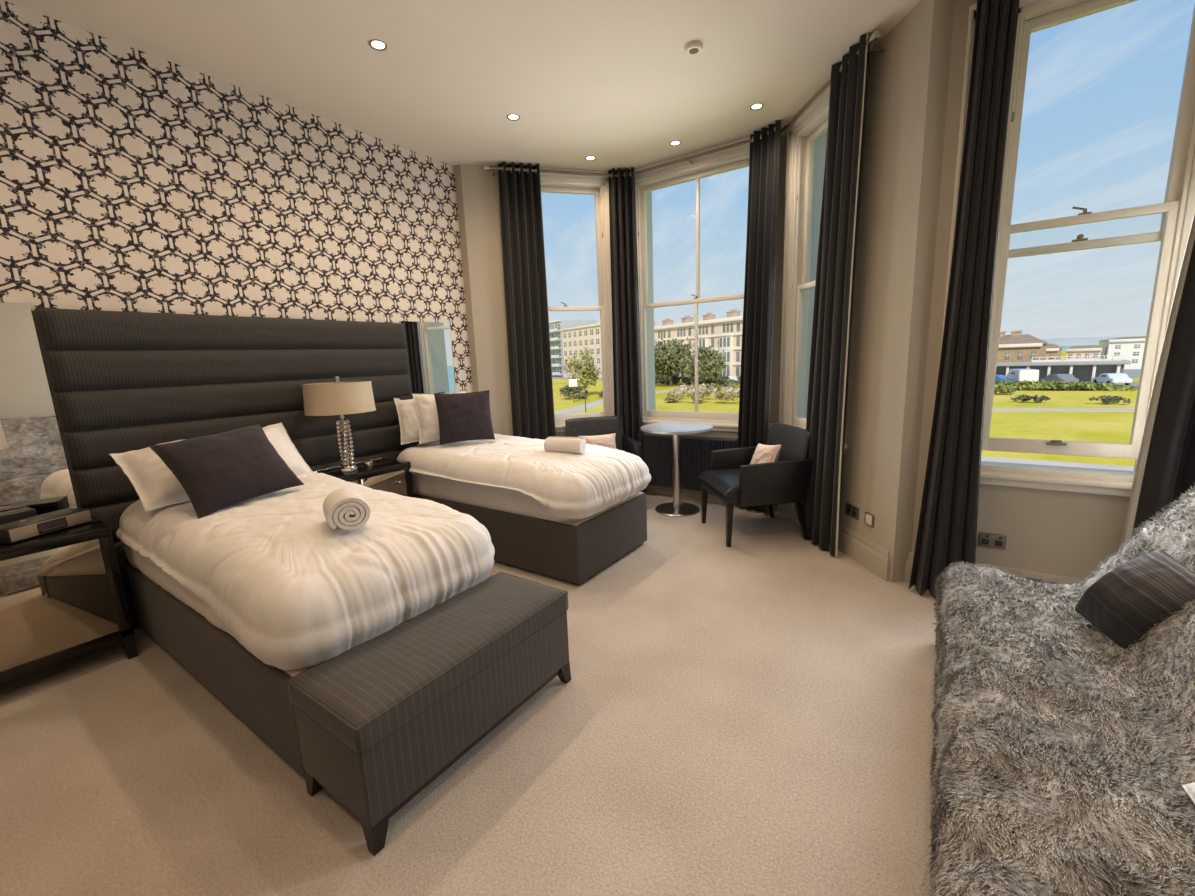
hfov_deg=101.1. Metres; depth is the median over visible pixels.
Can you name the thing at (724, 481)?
seat cushion
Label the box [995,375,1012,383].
car
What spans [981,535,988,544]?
outlet
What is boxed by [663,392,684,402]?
shrub
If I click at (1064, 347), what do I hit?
sea
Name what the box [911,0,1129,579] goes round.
wall
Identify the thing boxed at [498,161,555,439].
curtain
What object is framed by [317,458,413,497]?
base cabinet
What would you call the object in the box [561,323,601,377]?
building
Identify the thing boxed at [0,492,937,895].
floor
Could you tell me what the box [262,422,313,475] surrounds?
pillow
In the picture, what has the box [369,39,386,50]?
recessed light
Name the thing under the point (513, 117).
recessed light
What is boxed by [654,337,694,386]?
tree
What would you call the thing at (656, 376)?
shrub
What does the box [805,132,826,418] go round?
trim
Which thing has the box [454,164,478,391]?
wall
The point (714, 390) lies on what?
shrub
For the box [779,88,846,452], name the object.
window
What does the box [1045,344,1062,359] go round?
house
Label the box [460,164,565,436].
wall
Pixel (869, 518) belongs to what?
wall socket
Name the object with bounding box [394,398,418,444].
pillow
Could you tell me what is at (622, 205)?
curtain
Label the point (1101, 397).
shrub
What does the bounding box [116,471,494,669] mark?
duvet
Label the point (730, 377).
car
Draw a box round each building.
[549,320,596,376]
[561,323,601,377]
[654,309,742,378]
[997,330,1047,361]
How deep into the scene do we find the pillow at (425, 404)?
4.12 m
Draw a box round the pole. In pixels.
[484,30,883,176]
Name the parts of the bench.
leg, leg, padded lid, plinth rail, leg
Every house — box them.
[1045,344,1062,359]
[1065,345,1102,359]
[1098,336,1145,368]
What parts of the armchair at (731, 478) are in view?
leg, seat frame, leg, arm panel, leg, arm panel, backrest, leg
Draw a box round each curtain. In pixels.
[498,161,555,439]
[608,167,644,492]
[735,120,780,512]
[801,33,869,556]
[909,0,1019,598]
[1119,213,1194,550]
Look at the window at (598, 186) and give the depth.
5.19 m
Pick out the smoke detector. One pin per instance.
(693, 48)
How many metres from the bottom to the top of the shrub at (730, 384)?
2.198 m
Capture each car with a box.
[721,376,739,380]
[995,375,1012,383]
[1039,374,1078,382]
[1092,373,1132,384]
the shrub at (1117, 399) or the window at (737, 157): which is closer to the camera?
the window at (737, 157)
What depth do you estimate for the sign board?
64.17 m
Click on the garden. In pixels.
(599, 402)
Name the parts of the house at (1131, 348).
cornice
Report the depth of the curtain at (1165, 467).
2.33 m
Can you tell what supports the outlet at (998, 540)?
attached to the wall socket at (988, 540)
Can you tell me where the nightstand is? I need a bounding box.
[0,516,137,682]
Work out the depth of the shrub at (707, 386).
71.54 m
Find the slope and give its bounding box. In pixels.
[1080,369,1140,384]
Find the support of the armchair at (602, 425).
on the floor
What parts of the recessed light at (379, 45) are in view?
bulb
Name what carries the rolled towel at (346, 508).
on the duvet at (297, 591)
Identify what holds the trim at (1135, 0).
attached to the wall at (1061, 533)
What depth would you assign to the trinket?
3.79 m
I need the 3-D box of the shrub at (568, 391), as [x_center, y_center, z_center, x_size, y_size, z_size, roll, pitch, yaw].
[-3.417,-7.933,71.138,4.687,2.507,3.971,-1,10,8]
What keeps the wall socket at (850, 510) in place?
attached to the wall at (908, 82)
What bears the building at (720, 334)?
on the ground at (1107, 427)
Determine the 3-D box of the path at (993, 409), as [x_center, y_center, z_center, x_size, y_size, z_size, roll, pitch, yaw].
[15.899,-3.868,49.799,91.178,0.300,26.032,5,12,34]
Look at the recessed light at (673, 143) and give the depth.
4.38 m
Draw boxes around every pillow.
[109,439,189,511]
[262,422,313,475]
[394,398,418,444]
[412,390,466,443]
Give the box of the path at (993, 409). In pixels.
[992,408,1134,411]
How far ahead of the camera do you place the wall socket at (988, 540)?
2.92 m
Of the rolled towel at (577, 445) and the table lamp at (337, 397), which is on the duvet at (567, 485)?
the rolled towel at (577, 445)
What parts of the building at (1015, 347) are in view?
cornice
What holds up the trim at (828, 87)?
attached to the wall at (777, 312)
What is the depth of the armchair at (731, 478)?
3.85 m
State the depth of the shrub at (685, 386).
68.34 m
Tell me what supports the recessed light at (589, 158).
in the ceiling
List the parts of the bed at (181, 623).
mattress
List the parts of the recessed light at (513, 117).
bulb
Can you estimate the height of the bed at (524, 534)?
0.680 m
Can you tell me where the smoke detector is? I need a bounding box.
[685,41,702,55]
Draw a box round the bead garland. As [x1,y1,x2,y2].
[315,457,381,471]
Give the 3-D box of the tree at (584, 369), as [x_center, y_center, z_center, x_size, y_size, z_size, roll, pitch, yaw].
[-2.272,-12.145,77.461,6.659,7.640,6.404,5,12,34]
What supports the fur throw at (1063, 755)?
on the sofa
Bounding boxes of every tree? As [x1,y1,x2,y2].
[563,347,601,392]
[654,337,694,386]
[678,346,728,385]
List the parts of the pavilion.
balustrade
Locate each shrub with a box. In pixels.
[557,385,588,398]
[655,375,667,383]
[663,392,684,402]
[664,375,681,384]
[670,387,686,394]
[680,375,694,384]
[680,383,694,393]
[685,389,715,401]
[689,383,716,396]
[699,378,712,384]
[704,387,717,395]
[705,383,722,391]
[711,388,735,400]
[712,376,735,386]
[715,390,739,399]
[720,386,739,392]
[725,382,737,387]
[1010,394,1035,401]
[1033,394,1050,402]
[1089,395,1114,403]
[1102,395,1130,403]
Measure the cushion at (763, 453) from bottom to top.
0.290 m
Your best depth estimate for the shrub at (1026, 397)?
46.08 m
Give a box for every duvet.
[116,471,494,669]
[397,434,650,518]
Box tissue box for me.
[0,507,36,523]
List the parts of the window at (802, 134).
sash, frame, sash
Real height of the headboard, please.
1.875 m
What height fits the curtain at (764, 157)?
3.352 m
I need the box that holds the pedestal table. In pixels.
[641,422,712,516]
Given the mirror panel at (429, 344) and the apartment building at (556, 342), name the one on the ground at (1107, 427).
the apartment building at (556, 342)
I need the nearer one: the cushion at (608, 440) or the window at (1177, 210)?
the window at (1177, 210)
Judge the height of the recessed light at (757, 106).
0.006 m
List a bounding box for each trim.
[540,85,829,173]
[646,191,655,409]
[652,166,748,190]
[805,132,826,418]
[1032,0,1137,32]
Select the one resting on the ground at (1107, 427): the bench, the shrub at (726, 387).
the shrub at (726, 387)
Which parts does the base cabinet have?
mirrored drawer, frame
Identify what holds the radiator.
on the floor
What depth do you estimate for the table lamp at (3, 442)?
2.32 m
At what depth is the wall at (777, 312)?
4.47 m
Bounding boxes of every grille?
[638,433,737,441]
[689,48,698,53]
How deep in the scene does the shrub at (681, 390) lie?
63.63 m
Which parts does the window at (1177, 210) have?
architrave, sill, sash, sash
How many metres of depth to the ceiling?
3.09 m
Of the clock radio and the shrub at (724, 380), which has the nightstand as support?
the clock radio
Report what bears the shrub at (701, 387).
on the ground at (1107, 427)
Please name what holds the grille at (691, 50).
attached to the smoke detector
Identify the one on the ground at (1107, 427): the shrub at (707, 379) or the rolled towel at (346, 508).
the shrub at (707, 379)
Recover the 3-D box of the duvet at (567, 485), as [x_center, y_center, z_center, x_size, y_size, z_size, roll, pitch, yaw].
[-0.651,0.157,4.065,2.057,0.370,1.148,5,12,34]
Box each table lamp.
[0,422,8,449]
[302,376,375,472]
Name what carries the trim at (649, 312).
attached to the wall at (777, 312)
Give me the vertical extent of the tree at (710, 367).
7.202 m
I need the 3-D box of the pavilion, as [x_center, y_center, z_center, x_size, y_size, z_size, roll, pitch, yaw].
[60.204,-10.919,68.853,19.200,3.520,4.600,7,14,41]
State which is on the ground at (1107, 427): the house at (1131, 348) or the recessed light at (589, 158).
the house at (1131, 348)
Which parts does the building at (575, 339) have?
cornice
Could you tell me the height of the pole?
0.053 m
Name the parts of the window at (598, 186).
sill, sash, sash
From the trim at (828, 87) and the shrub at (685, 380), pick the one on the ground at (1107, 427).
the shrub at (685, 380)
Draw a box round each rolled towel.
[323,488,369,529]
[544,437,585,453]
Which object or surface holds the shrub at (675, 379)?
on the ground at (1107, 427)
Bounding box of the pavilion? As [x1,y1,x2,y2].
[996,355,1130,383]
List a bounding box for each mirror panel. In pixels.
[0,302,77,514]
[399,321,455,445]
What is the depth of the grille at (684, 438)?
5.05 m
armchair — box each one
[565,416,642,491]
[698,423,812,546]
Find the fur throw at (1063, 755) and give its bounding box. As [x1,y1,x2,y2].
[928,483,1194,895]
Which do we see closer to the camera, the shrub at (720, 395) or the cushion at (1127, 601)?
the cushion at (1127, 601)
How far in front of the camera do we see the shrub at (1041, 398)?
45.17 m
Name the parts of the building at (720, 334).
cornice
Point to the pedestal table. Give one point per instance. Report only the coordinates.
(677, 508)
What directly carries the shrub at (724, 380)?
on the ground at (1107, 427)
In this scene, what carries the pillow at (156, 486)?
on the duvet at (297, 591)
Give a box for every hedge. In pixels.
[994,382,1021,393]
[995,379,1137,390]
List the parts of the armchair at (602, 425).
backrest, arm panel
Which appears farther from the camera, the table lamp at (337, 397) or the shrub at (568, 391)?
the shrub at (568, 391)
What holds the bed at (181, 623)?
on the floor
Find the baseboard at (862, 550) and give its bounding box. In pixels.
[645,485,1082,582]
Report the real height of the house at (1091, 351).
4.600 m
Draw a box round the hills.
[1041,336,1135,346]
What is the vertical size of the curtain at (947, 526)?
3.359 m
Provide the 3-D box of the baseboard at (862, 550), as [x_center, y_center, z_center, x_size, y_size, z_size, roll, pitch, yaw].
[1.337,0.605,4.261,5.420,0.200,1.292,5,12,34]
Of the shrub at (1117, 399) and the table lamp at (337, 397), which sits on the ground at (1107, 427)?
the shrub at (1117, 399)
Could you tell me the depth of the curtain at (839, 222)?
3.42 m
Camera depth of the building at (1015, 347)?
73.11 m
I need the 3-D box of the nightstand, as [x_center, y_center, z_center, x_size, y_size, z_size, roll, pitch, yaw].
[-2.900,0.814,2.466,0.440,0.745,0.700,5,12,34]
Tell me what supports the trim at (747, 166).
attached to the wall at (777, 312)
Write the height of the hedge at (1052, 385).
1.573 m
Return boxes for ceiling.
[4,0,920,170]
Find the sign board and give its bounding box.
[569,379,576,399]
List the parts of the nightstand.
mirrored drawer, leg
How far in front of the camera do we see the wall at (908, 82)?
3.04 m
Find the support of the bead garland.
on the base cabinet
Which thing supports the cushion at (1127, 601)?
on the fur throw at (1063, 755)
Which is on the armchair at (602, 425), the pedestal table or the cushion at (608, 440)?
the cushion at (608, 440)
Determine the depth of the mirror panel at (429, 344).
4.61 m
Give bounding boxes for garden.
[554,385,719,414]
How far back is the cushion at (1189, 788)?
1.08 m
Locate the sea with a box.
[1062,345,1098,350]
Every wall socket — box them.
[845,503,858,519]
[864,512,873,526]
[978,532,1006,549]
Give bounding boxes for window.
[540,173,613,431]
[635,143,749,431]
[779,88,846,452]
[939,0,1194,496]
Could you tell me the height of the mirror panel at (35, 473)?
1.650 m
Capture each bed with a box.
[123,543,491,778]
[411,474,646,583]
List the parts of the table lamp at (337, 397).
lamp shade, shade trim, beaded stem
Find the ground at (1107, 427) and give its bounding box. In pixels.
[552,351,1139,465]
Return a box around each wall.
[0,0,472,507]
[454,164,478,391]
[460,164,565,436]
[643,134,786,438]
[802,0,954,581]
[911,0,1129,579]
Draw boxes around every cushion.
[149,423,303,518]
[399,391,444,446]
[434,390,494,444]
[579,433,615,448]
[698,468,739,495]
[750,443,780,463]
[1075,550,1194,649]
[1182,782,1194,803]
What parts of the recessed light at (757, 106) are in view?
bulb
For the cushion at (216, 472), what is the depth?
2.53 m
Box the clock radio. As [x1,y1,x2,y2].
[0,508,91,543]
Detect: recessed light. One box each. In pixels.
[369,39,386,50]
[507,114,519,120]
[585,156,595,160]
[670,141,680,145]
[750,103,762,109]
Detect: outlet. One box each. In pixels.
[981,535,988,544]
[995,537,1002,546]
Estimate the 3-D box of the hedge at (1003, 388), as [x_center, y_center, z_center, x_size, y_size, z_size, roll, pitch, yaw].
[43.767,-6.615,54.645,4.415,1.746,3.324,-1,10,9]
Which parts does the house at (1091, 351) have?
cornice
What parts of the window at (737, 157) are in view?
sill, architrave, sash, sash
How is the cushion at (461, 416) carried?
on the duvet at (567, 485)
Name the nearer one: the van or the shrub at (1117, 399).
the shrub at (1117, 399)
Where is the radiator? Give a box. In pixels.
[638,433,737,490]
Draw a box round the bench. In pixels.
[286,572,570,855]
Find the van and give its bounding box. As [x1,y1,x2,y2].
[1006,369,1038,381]
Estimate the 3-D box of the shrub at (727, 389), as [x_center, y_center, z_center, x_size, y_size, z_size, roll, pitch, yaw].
[15.939,-6.453,60.177,3.609,1.832,2.517,5,12,34]
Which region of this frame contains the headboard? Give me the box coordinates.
[33,308,416,629]
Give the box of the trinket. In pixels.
[364,460,372,467]
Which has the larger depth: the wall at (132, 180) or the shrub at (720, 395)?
the shrub at (720, 395)
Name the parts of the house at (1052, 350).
cornice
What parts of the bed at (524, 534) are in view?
mattress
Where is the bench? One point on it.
(381, 719)

